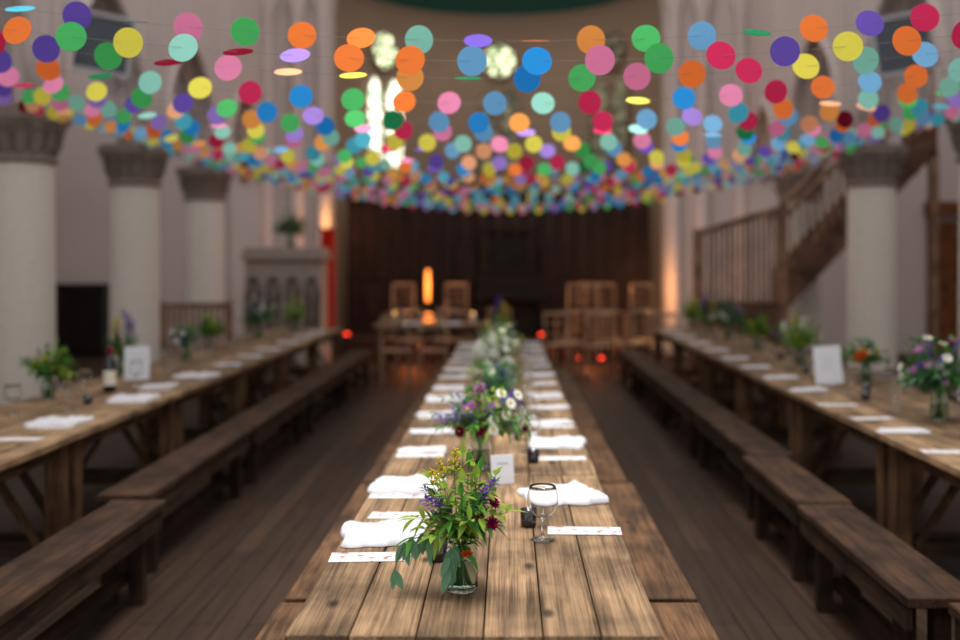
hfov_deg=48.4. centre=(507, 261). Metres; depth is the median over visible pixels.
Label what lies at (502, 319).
flower arrangement
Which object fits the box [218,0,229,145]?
trim
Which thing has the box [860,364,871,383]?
glass jar
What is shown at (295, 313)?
jar
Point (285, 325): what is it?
wine glass
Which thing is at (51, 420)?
folded napkin
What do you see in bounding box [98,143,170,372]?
stone column
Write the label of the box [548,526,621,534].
menu card
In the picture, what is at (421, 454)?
menu card
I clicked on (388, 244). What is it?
wood paneling
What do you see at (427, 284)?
lamp
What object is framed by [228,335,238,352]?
wine glass
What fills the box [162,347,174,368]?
wine glass
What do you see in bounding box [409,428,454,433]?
folded napkin
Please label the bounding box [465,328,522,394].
flower arrangement
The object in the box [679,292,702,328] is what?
flower arrangement
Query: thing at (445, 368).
folded napkin
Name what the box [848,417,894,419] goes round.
menu card
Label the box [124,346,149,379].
table card
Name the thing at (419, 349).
wooden chair
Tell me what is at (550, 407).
folded napkin
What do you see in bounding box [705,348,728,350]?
folded napkin
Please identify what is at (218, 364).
folded napkin
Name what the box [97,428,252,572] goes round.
wooden bench
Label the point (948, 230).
door
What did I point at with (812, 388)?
folded napkin
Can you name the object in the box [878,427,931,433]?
folded napkin
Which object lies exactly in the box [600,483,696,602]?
wooden bench
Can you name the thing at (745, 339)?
wine glass
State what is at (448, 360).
folded napkin
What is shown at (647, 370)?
wooden bench
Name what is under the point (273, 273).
stone altar
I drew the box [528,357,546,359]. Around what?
folded napkin
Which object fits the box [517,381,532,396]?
wine glass
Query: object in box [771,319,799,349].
flower arrangement
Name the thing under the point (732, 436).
wooden bench
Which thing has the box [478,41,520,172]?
window
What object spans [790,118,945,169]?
wire
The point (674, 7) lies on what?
trim
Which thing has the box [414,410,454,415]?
folded napkin
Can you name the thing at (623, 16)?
wall
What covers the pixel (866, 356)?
flower arrangement
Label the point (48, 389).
glass jar
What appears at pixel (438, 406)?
trestle table
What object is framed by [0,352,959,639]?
floor
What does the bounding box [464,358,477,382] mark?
wine glass
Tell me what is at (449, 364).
trestle table
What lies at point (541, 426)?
menu card
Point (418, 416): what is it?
menu card
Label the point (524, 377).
wine glass
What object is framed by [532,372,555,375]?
folded napkin
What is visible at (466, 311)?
wooden chair
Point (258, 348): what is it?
folded napkin
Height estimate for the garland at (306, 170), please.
0.745 m
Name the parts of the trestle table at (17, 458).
leg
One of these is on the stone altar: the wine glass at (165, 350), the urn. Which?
the urn
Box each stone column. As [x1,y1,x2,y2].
[0,106,70,405]
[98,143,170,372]
[176,166,233,350]
[771,168,825,354]
[837,144,917,390]
[943,111,959,401]
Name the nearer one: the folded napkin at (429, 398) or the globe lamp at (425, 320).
the folded napkin at (429, 398)
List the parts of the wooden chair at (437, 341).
leg, leg, seat, backrest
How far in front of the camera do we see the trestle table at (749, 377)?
8.06 m
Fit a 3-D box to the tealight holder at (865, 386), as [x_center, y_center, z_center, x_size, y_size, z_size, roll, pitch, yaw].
[2.420,0.851,7.200,0.054,0.058,0.054,0,0,0]
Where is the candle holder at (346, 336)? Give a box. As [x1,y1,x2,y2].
[343,333,350,339]
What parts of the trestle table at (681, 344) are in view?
leg, leg, leg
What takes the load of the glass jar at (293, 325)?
on the jar at (295, 313)
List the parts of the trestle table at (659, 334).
leg, leg, leg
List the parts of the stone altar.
arched panel, arched panel, cornice, arched panel, arched panel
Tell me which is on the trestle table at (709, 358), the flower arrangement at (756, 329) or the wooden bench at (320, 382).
the flower arrangement at (756, 329)
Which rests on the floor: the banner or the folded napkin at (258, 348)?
the banner
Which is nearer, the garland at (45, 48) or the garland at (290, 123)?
the garland at (45, 48)
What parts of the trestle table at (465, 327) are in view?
leg, leg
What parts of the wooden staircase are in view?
newel post, balustrade, newel post, handrail, panel, handrail, panel, support post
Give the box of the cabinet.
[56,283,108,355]
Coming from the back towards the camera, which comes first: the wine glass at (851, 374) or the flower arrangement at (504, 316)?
the flower arrangement at (504, 316)
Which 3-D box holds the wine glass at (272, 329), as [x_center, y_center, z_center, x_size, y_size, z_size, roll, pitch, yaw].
[-2.650,0.794,12.000,0.100,0.171,0.100,0,0,0]
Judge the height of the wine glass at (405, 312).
0.171 m
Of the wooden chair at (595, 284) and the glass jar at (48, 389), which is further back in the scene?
the wooden chair at (595, 284)
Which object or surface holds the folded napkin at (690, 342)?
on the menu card
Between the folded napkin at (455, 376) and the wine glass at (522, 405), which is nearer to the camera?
the wine glass at (522, 405)
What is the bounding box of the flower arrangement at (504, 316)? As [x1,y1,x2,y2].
[484,295,512,327]
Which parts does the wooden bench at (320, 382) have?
leg, leg, seat, floor rail, leg, rail, leg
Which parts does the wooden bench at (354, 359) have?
leg, leg, seat, floor rail, leg, rail, leg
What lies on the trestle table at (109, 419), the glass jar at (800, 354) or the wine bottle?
the wine bottle
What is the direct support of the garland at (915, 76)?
hanging from the wire at (11, 103)
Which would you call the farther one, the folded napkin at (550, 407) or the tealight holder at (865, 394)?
the tealight holder at (865, 394)
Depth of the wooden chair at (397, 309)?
16.32 m
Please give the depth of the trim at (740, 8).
18.81 m
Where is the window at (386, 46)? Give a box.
[366,28,404,168]
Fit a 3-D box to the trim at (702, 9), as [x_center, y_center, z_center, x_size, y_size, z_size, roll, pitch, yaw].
[3.450,-3.120,18.920,0.416,9.500,0.416,0,0,0]
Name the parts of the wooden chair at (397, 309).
leg, backrest, seat, leg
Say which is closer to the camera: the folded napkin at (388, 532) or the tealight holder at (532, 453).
the folded napkin at (388, 532)
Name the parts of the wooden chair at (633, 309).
seat, backrest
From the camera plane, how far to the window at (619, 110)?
21.26 m
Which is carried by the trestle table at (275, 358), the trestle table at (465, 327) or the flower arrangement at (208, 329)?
the flower arrangement at (208, 329)
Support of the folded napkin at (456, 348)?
on the trestle table at (461, 341)
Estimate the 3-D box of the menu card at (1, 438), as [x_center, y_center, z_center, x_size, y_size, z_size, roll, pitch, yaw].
[-2.440,0.879,5.300,0.240,0.001,0.100,0,0,0]
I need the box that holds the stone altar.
[241,247,331,365]
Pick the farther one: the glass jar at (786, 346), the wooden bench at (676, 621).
the glass jar at (786, 346)
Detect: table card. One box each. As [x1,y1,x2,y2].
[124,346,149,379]
[490,454,513,484]
[812,345,842,384]
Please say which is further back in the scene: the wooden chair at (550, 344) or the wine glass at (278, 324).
the wooden chair at (550, 344)
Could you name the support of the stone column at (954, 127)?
on the floor
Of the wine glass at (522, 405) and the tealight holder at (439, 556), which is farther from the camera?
the wine glass at (522, 405)
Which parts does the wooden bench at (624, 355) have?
leg, rail, leg, seat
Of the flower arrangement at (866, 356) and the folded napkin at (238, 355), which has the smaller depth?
the flower arrangement at (866, 356)
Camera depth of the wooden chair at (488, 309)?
16.46 m
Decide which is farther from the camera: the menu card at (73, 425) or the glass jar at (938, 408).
the glass jar at (938, 408)
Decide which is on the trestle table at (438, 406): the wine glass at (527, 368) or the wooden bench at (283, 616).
the wine glass at (527, 368)
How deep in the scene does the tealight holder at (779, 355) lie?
9.58 m
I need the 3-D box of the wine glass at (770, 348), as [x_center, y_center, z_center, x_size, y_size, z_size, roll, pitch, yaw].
[2.300,0.794,9.400,0.100,0.171,0.100,0,0,0]
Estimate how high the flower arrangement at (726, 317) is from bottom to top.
0.481 m
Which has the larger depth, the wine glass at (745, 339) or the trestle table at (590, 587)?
the wine glass at (745, 339)
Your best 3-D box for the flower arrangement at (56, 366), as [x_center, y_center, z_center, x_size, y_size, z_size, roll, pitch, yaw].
[-2.916,0.680,6.784,0.395,0.399,0.374,0,0,-21]
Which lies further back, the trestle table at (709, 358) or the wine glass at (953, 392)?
the trestle table at (709, 358)
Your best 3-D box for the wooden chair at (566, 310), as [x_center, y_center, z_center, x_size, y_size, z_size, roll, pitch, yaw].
[0.950,1.170,16.000,0.400,0.920,0.400,0,0,31]
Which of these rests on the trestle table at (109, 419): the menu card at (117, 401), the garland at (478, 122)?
the menu card at (117, 401)
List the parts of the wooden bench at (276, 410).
leg, seat, floor rail, rail, leg, leg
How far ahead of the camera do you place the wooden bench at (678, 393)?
9.57 m
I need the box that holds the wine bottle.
[103,346,115,392]
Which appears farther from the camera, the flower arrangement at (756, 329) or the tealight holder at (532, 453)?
the flower arrangement at (756, 329)
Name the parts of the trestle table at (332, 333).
leg, leg, leg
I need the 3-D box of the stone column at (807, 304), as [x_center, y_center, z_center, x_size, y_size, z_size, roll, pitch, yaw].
[4.500,0.105,16.500,0.840,3.050,0.840,0,0,0]
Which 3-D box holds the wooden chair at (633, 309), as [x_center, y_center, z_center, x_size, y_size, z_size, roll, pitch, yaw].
[2.050,1.170,16.100,0.400,0.920,0.400,0,0,14]
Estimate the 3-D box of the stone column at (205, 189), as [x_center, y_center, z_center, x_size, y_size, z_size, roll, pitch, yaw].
[-4.600,0.105,16.200,0.840,3.050,0.840,0,0,0]
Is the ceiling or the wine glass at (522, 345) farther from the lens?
the ceiling
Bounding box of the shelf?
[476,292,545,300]
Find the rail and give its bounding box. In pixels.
[160,300,232,360]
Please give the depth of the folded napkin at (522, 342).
11.47 m
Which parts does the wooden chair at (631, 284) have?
leg, leg, backrest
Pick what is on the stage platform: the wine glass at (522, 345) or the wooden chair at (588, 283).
the wooden chair at (588, 283)
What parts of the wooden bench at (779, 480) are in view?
leg, rail, leg, floor rail, seat, leg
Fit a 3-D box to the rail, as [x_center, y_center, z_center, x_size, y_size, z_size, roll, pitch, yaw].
[-4.310,1.080,14.695,1.020,1.100,0.090,0,0,0]
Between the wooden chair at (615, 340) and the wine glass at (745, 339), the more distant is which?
the wooden chair at (615, 340)
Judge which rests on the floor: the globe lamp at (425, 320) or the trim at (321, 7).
the globe lamp at (425, 320)
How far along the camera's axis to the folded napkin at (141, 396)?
6.79 m
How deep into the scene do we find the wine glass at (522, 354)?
8.56 m
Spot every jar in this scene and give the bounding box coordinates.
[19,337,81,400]
[41,378,55,400]
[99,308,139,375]
[117,357,123,375]
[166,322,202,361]
[181,346,190,361]
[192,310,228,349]
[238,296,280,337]
[254,324,262,337]
[279,293,309,330]
[286,235,295,246]
[290,320,296,330]
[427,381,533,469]
[446,538,477,594]
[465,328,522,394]
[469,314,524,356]
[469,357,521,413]
[470,435,489,469]
[481,324,521,347]
[486,396,500,413]
[705,322,711,332]
[724,325,732,338]
[753,336,760,349]
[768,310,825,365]
[784,343,793,349]
[795,349,804,365]
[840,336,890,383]
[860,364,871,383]
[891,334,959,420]
[929,390,948,420]
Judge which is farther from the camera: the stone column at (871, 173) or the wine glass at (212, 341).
the stone column at (871, 173)
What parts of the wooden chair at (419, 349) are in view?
leg, seat, backrest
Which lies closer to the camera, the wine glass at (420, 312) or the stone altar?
the wine glass at (420, 312)
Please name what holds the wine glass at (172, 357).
on the trestle table at (191, 388)
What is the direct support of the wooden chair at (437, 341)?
on the floor
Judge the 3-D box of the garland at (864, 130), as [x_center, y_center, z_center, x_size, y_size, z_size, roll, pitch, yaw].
[-0.050,-0.960,7.101,8.092,0.701,0.099,0,0,0]
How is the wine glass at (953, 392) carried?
on the trestle table at (915, 411)
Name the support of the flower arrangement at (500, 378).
on the trestle table at (501, 446)
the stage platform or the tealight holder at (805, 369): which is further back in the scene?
the stage platform
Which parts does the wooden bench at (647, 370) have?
leg, rail, floor rail, leg, seat, leg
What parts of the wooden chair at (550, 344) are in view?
leg, backrest, seat, leg, leg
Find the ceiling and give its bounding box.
[377,0,620,14]
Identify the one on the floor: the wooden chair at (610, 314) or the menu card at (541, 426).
the wooden chair at (610, 314)
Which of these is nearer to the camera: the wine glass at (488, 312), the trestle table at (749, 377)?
the trestle table at (749, 377)
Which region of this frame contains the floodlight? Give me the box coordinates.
[73,10,137,78]
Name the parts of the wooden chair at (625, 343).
seat, backrest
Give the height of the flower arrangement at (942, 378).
0.481 m
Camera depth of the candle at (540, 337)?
17.45 m
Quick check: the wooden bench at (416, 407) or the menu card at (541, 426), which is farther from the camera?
the wooden bench at (416, 407)
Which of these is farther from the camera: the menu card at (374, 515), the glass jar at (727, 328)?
the glass jar at (727, 328)
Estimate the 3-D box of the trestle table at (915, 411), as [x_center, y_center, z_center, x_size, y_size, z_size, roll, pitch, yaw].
[2.360,1.255,6.375,0.896,0.750,1.749,0,0,0]
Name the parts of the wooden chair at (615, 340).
leg, leg, backrest, seat, leg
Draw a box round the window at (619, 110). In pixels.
[589,30,628,169]
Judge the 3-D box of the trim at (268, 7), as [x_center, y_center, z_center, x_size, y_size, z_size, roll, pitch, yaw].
[-4.280,-3.120,18.920,0.416,9.500,0.416,0,0,0]
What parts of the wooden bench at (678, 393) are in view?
leg, rail, leg, floor rail, seat, leg, leg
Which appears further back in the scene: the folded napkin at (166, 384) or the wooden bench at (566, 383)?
the wooden bench at (566, 383)
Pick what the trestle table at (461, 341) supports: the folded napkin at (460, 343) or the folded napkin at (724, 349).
the folded napkin at (460, 343)
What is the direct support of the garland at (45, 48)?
hanging from the wire at (11, 103)
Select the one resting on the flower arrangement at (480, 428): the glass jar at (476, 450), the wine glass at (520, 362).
the glass jar at (476, 450)
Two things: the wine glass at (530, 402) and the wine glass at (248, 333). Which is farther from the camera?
the wine glass at (248, 333)
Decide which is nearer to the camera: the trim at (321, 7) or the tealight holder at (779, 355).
the tealight holder at (779, 355)
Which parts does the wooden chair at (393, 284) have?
backrest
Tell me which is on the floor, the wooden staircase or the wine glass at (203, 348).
the wooden staircase
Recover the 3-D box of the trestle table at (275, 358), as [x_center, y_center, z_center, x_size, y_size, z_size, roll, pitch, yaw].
[-2.660,1.255,9.874,0.896,0.750,1.747,0,0,0]
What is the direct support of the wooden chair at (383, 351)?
on the floor
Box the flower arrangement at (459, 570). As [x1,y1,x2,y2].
[390,441,527,594]
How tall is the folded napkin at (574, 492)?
0.029 m
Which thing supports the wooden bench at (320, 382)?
on the floor
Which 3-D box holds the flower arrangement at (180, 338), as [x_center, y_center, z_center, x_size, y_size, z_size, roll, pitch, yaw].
[-2.868,0.703,9.454,0.344,0.352,0.342,0,0,-8]
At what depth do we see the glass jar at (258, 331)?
12.36 m
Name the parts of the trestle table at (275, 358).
leg, leg, leg, leg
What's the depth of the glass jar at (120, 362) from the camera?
8.26 m
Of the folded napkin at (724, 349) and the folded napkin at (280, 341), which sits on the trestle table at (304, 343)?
the folded napkin at (280, 341)
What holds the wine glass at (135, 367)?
on the trestle table at (191, 388)
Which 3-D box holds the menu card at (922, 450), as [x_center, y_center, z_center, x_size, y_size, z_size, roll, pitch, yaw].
[2.040,0.879,4.940,0.240,0.001,0.100,0,0,8]
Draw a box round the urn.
[272,209,307,246]
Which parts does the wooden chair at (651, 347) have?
seat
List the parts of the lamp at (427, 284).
lamp shade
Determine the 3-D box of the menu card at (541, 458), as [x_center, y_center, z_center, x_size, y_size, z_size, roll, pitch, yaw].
[0.230,0.879,4.780,0.240,0.001,0.100,0,0,-2]
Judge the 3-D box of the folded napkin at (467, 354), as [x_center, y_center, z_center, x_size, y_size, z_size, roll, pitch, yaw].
[-0.413,0.870,10.072,0.237,0.016,0.170,0,0,-5]
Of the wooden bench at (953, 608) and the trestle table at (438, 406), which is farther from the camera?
the trestle table at (438, 406)
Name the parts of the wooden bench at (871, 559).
leg, leg, rail, floor rail, leg, leg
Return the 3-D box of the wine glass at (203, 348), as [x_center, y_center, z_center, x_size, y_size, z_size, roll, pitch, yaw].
[-2.650,0.794,9.300,0.100,0.171,0.100,0,0,0]
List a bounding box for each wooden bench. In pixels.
[0,500,166,639]
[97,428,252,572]
[217,390,310,483]
[255,603,303,639]
[284,366,347,433]
[285,483,370,602]
[326,350,372,402]
[363,426,409,482]
[400,392,429,425]
[422,370,442,391]
[553,370,579,391]
[562,392,597,425]
[577,426,627,482]
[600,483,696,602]
[617,349,650,393]
[630,359,679,418]
[650,603,719,639]
[655,379,722,457]
[691,408,793,519]
[742,456,851,580]
[796,504,959,639]
[948,603,959,639]
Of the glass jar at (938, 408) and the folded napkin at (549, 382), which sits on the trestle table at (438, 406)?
the folded napkin at (549, 382)
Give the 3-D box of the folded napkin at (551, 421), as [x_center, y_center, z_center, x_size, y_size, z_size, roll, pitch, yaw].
[0.232,0.870,5.830,0.240,0.017,0.166,0,0,-8]
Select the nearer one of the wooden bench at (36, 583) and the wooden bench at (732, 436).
the wooden bench at (36, 583)
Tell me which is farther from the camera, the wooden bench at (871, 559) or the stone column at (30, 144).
the stone column at (30, 144)
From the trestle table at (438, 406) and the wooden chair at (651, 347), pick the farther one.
the wooden chair at (651, 347)
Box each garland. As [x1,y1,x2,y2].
[0,31,955,92]
[0,50,959,114]
[0,67,959,132]
[0,84,959,152]
[0,94,958,169]
[2,1,959,53]
[2,16,959,75]
[11,89,948,158]
[14,83,959,141]
[14,97,959,213]
[18,100,944,176]
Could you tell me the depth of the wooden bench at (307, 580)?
4.33 m
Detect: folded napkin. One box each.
[23,415,93,426]
[107,393,159,401]
[141,383,178,386]
[172,372,220,377]
[213,363,242,365]
[237,355,262,356]
[255,348,282,349]
[277,341,297,342]
[340,518,428,547]
[367,473,445,494]
[397,445,446,453]
[402,322,422,324]
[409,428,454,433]
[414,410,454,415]
[425,394,467,402]
[432,385,465,388]
[439,375,469,378]
[442,322,461,324]
[442,367,464,369]
[448,360,464,361]
[452,353,476,355]
[455,348,476,349]
[459,343,474,344]
[517,480,608,505]
[522,342,540,343]
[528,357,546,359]
[528,435,586,448]
[529,351,543,353]
[531,364,550,366]
[531,392,562,396]
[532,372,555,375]
[533,381,556,384]
[537,405,569,409]
[540,419,573,424]
[690,342,710,343]
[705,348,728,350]
[722,356,749,358]
[743,365,770,367]
[764,375,798,378]
[792,387,828,391]
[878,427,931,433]
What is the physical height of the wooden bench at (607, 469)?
0.450 m
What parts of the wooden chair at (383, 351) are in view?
leg, leg, backrest, seat, leg, leg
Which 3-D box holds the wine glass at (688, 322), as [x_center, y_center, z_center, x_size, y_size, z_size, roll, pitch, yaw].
[2.250,0.794,13.300,0.100,0.171,0.100,0,0,0]
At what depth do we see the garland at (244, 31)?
3.74 m
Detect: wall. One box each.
[0,0,262,337]
[55,0,959,353]
[335,0,661,338]
[748,0,959,300]
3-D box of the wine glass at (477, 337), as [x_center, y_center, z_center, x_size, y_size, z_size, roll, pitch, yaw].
[-0.270,0.794,10.300,0.100,0.171,0.100,0,0,0]
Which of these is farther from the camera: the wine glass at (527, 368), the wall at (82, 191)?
the wall at (82, 191)
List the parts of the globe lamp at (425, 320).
lamp globe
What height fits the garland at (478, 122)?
0.694 m
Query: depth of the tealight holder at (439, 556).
3.13 m
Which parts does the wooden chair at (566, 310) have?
leg, leg, seat, leg, backrest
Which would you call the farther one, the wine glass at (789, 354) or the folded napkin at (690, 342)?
the folded napkin at (690, 342)
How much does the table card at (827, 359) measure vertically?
0.283 m
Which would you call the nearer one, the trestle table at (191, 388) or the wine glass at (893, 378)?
the wine glass at (893, 378)
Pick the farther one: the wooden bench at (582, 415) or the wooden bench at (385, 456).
the wooden bench at (582, 415)
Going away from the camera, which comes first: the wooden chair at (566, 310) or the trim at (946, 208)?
the wooden chair at (566, 310)
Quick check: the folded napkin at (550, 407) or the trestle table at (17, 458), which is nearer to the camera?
the trestle table at (17, 458)
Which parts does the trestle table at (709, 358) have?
leg, leg, leg, leg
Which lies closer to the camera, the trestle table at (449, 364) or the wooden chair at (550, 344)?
the trestle table at (449, 364)
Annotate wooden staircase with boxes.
[689,59,939,376]
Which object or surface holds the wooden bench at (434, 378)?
on the floor
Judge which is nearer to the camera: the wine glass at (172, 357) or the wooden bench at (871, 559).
the wooden bench at (871, 559)
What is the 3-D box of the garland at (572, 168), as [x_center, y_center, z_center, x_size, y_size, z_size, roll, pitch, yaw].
[-0.050,-0.960,7.600,8.092,0.701,0.087,0,0,0]
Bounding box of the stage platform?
[339,332,653,361]
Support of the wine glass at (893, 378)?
on the trestle table at (915, 411)
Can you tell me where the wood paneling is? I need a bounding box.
[346,193,649,333]
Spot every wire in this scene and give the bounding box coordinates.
[11,103,234,174]
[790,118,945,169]
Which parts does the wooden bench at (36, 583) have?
floor rail, leg, leg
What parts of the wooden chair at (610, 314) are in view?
leg, leg, seat, backrest, leg, leg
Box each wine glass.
[3,384,21,415]
[59,380,76,410]
[76,369,92,396]
[129,361,142,385]
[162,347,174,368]
[166,351,178,372]
[198,343,209,362]
[207,337,217,354]
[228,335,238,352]
[244,329,252,344]
[268,325,276,339]
[276,320,283,333]
[281,321,289,335]
[384,311,390,322]
[402,310,408,321]
[418,311,424,322]
[436,310,442,321]
[450,390,467,422]
[453,311,459,322]
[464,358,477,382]
[470,310,476,316]
[475,335,481,342]
[487,311,493,322]
[508,404,527,439]
[515,360,527,383]
[516,343,526,350]
[517,349,528,359]
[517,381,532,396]
[518,364,532,374]
[518,374,532,383]
[518,397,536,413]
[520,413,539,452]
[527,483,557,542]
[684,319,691,332]
[697,321,704,335]
[711,326,719,341]
[728,331,737,347]
[737,328,745,344]
[741,335,750,352]
[758,338,768,357]
[763,342,774,361]
[784,348,795,369]
[804,354,814,376]
[843,367,858,393]
[883,368,898,393]
[885,381,902,411]
[891,376,907,404]
[949,380,959,408]
[956,402,959,436]
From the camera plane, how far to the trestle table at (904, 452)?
5.37 m
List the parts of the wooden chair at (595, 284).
leg, leg, backrest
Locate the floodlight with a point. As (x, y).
(103, 29)
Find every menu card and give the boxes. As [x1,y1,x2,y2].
[0,437,44,440]
[26,425,76,427]
[107,401,147,402]
[138,387,172,389]
[328,552,404,561]
[367,511,431,518]
[369,493,430,497]
[396,453,443,456]
[418,416,452,418]
[434,389,464,390]
[533,397,562,398]
[539,456,586,460]
[540,425,572,427]
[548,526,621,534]
[816,403,858,405]
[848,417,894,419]
[919,449,959,453]
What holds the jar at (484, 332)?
on the trestle table at (449, 364)
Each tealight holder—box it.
[83,394,91,404]
[432,538,447,561]
[520,507,535,527]
[527,448,538,462]
[777,353,782,359]
[802,365,808,372]
[861,390,869,399]
[862,383,870,391]
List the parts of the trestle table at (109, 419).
leg, leg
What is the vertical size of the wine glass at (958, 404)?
0.171 m
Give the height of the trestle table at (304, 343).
0.750 m
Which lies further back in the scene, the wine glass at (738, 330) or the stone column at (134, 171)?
the stone column at (134, 171)
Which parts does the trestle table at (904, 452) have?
leg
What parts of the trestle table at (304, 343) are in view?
leg, leg, leg, leg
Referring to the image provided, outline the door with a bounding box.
[939,221,958,353]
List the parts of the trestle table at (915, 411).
leg, leg, leg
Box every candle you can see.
[471,314,474,323]
[537,333,542,339]
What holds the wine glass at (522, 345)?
on the trestle table at (449, 364)
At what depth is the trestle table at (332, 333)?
13.32 m
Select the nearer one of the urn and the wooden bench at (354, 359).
the wooden bench at (354, 359)
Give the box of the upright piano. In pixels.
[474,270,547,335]
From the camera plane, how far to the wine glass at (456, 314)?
15.41 m
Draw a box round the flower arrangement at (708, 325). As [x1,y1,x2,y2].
[694,291,717,332]
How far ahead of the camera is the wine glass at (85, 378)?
6.97 m
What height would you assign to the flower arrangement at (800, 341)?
0.486 m
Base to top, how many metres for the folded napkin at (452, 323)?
0.024 m
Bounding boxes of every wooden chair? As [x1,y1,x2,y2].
[380,315,412,384]
[389,283,414,337]
[396,308,422,370]
[417,315,447,383]
[435,308,461,370]
[445,283,469,338]
[487,308,510,331]
[543,312,575,373]
[553,309,588,371]
[555,283,586,339]
[577,282,599,335]
[579,312,612,377]
[592,308,623,370]
[594,283,623,338]
[613,311,646,354]
[627,283,652,338]
[629,308,657,370]
[649,313,677,358]
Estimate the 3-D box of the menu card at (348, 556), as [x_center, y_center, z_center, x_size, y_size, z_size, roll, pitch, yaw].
[-0.410,0.879,3.180,0.240,0.001,0.100,0,0,-3]
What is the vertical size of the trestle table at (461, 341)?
0.750 m
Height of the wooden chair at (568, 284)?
0.920 m
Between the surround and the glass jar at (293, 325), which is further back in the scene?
the surround
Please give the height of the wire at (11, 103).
0.008 m
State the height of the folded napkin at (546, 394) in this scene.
0.017 m
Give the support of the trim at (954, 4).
attached to the wall at (762, 193)
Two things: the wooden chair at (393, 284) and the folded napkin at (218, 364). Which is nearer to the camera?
the folded napkin at (218, 364)
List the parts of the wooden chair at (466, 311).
backrest, seat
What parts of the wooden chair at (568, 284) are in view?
leg, leg, backrest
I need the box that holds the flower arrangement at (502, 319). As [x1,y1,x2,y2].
[486,317,518,337]
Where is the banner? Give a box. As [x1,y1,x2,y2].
[318,228,336,346]
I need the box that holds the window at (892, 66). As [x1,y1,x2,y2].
[871,11,937,77]
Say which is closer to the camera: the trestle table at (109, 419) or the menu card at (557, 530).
the menu card at (557, 530)
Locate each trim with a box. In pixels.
[38,0,63,82]
[149,0,165,119]
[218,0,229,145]
[260,0,278,246]
[285,0,307,246]
[312,0,331,346]
[665,0,684,354]
[691,0,713,300]
[730,0,749,300]
[774,0,786,140]
[840,0,856,125]
[924,201,958,215]
[950,0,959,82]
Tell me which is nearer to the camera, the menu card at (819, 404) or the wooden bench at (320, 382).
the menu card at (819, 404)
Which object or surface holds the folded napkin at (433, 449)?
on the trestle table at (501, 446)
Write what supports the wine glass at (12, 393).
on the trestle table at (109, 419)
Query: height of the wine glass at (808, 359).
0.171 m
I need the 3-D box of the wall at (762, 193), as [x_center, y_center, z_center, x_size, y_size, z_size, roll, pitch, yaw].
[4.470,-2.370,10.061,0.560,8.000,17.879,0,0,0]
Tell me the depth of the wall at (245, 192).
15.39 m
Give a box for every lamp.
[423,269,433,339]
[423,313,434,365]
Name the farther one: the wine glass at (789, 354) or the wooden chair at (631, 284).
the wooden chair at (631, 284)
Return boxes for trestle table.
[0,392,181,540]
[0,433,78,556]
[56,366,245,499]
[150,349,287,453]
[210,337,318,422]
[252,328,341,400]
[285,475,663,639]
[372,322,490,377]
[380,411,596,610]
[419,377,569,472]
[440,355,555,377]
[453,340,545,355]
[651,328,738,383]
[671,337,782,422]
[698,349,827,453]
[735,366,919,472]
[790,392,959,540]
[879,433,959,556]
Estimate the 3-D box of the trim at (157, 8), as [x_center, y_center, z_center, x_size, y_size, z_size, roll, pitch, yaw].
[-4.325,-4.020,13.150,0.220,4.700,0.450,0,0,0]
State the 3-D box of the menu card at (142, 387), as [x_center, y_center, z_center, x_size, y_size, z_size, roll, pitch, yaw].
[-2.450,0.879,7.410,0.240,0.001,0.100,0,0,8]
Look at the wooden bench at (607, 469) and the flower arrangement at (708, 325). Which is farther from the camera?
the flower arrangement at (708, 325)
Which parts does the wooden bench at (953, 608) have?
seat, rail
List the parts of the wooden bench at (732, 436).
leg, rail, leg, floor rail, seat, leg, leg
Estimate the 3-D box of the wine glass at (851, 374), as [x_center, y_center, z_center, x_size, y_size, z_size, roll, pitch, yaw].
[2.300,0.794,7.150,0.100,0.171,0.100,0,0,0]
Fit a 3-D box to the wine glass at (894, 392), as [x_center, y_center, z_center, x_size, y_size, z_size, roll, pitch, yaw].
[2.280,0.794,6.300,0.100,0.171,0.100,0,0,0]
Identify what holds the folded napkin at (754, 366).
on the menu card
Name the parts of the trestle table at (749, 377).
leg, leg, leg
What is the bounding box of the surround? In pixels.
[456,224,562,331]
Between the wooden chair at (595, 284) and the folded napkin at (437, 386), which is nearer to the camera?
the folded napkin at (437, 386)
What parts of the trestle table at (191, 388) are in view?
leg, leg, leg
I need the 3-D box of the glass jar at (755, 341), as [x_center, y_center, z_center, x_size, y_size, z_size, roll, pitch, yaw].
[2.500,0.812,10.700,0.086,0.135,0.086,0,0,7]
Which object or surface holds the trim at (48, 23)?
attached to the wall at (245, 192)
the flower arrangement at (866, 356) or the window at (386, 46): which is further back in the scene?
the window at (386, 46)
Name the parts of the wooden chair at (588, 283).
backrest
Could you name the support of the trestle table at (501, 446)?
on the floor
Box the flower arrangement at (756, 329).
[738,313,774,349]
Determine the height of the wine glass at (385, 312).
0.171 m
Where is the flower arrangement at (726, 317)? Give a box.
[708,298,746,338]
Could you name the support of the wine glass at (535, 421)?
on the trestle table at (501, 446)
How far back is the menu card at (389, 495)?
4.01 m
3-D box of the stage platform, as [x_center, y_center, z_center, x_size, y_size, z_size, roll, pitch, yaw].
[-0.150,1.455,18.500,5.300,0.350,2.200,0,0,0]
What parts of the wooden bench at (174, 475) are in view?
leg, leg, seat, floor rail, rail, leg, leg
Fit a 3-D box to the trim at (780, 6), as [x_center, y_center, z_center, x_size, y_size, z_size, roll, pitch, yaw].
[4.225,-4.020,16.500,0.220,4.700,0.450,0,0,0]
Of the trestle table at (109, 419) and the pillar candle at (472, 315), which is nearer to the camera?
the trestle table at (109, 419)
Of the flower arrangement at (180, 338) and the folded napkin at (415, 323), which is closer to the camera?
the flower arrangement at (180, 338)

